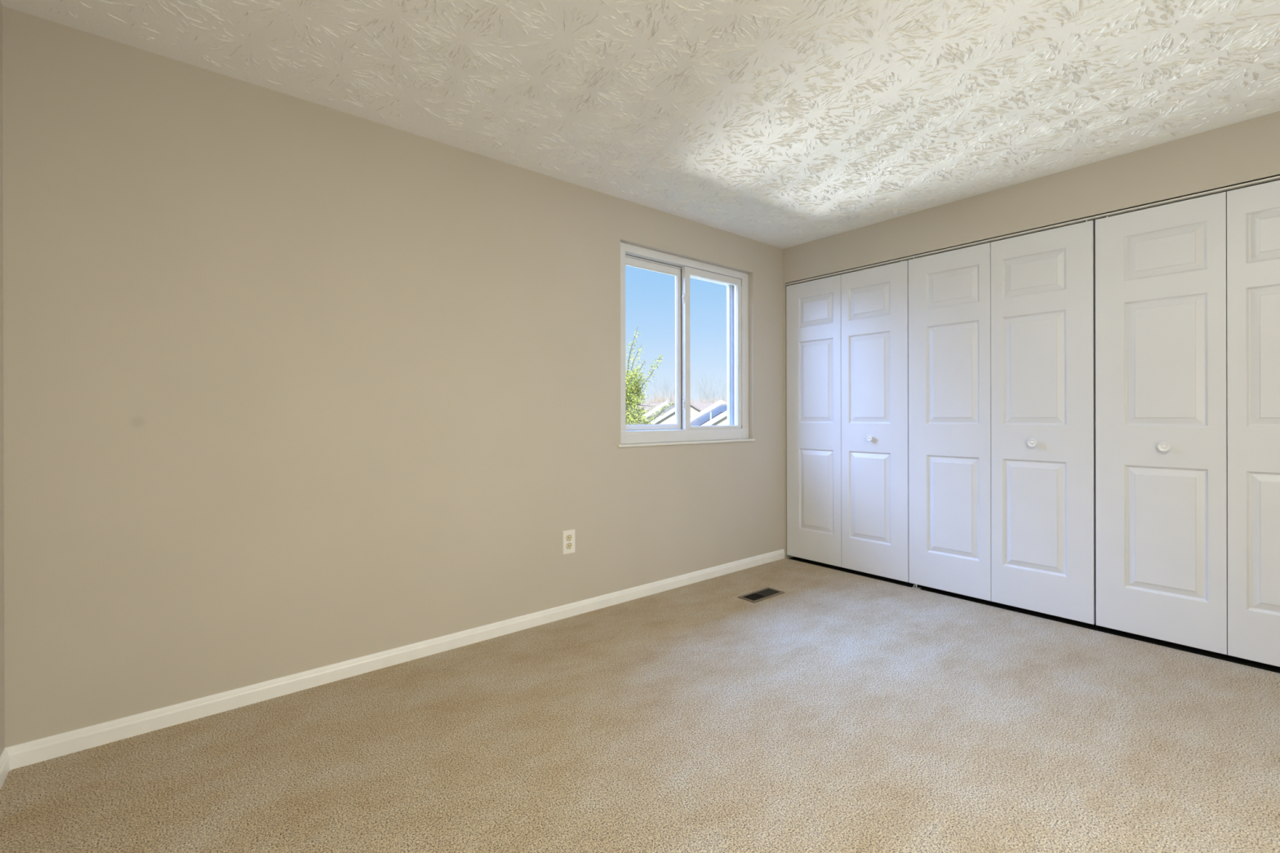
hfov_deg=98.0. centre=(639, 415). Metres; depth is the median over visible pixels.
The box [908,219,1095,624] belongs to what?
door
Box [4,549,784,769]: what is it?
baseboard
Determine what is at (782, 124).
ceiling
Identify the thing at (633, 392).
leafy tree
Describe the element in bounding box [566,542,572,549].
receptacle
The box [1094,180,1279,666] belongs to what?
door
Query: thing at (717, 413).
solar panel
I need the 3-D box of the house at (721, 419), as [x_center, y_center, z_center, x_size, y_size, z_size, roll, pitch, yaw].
[8.144,1.225,50.022,10.100,5.590,8.730,0,0,-4]
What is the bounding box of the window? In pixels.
[617,242,755,447]
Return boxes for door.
[786,259,909,582]
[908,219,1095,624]
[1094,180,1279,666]
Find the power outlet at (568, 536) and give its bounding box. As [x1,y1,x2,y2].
[562,528,574,555]
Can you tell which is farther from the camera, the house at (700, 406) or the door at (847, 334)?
the house at (700, 406)
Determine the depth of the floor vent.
3.47 m
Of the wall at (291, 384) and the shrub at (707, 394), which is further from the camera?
the shrub at (707, 394)
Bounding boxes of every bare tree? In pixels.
[644,377,693,402]
[692,375,719,403]
[710,376,727,403]
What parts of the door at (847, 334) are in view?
panel, knob, panel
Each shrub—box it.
[643,391,665,403]
[653,386,675,403]
[690,395,711,403]
[698,394,719,403]
[711,394,727,402]
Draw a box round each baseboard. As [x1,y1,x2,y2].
[0,749,9,789]
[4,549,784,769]
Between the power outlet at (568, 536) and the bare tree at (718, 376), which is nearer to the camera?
the power outlet at (568, 536)
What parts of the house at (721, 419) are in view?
rake trim, rake trim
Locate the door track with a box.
[785,173,1279,285]
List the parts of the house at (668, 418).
rake trim, rake trim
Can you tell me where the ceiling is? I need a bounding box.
[0,0,1279,248]
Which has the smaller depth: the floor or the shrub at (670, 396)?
the floor
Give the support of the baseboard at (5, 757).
attached to the wall at (2, 433)
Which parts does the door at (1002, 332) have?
panel, knob, panel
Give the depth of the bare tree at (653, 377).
138.53 m
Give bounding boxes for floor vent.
[737,586,784,603]
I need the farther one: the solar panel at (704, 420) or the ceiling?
the solar panel at (704, 420)
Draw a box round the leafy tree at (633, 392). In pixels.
[625,327,674,424]
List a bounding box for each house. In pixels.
[628,398,702,424]
[628,403,713,417]
[690,400,727,425]
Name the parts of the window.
sash, storm frame, sill, sash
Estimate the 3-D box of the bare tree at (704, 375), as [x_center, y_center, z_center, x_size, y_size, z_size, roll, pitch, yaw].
[15.386,-3.737,137.520,9.642,15.358,9.844,0,0,-40]
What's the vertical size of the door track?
0.014 m
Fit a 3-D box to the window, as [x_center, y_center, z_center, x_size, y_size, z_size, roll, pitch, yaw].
[0.309,-0.442,3.810,1.280,1.257,0.178,0,0,-40]
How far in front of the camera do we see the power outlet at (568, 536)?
3.12 m
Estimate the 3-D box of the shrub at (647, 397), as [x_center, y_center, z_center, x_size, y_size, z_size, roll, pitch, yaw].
[3.193,-0.686,113.805,7.831,9.442,6.779,0,0,-40]
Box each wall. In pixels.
[0,1,4,755]
[2,5,783,747]
[782,111,1279,673]
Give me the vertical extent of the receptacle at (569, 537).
0.032 m
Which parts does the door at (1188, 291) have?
panel, knob, panel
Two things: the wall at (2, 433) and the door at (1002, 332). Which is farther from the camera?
the door at (1002, 332)
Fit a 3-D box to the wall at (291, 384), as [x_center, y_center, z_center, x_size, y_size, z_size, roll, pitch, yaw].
[-0.203,-0.092,3.398,5.228,2.446,0.170,0,0,-40]
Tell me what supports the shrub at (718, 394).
on the ground
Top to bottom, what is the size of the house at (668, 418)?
6.122 m
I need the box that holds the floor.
[0,558,1279,852]
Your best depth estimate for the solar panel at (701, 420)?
48.71 m
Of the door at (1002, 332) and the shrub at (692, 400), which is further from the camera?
the shrub at (692, 400)
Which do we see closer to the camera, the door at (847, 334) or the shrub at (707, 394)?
the door at (847, 334)
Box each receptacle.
[566,534,572,541]
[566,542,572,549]
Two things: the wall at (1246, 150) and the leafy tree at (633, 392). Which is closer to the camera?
the wall at (1246, 150)
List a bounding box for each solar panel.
[692,418,704,426]
[694,419,708,426]
[706,412,720,419]
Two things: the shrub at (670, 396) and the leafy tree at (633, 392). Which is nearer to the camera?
the leafy tree at (633, 392)

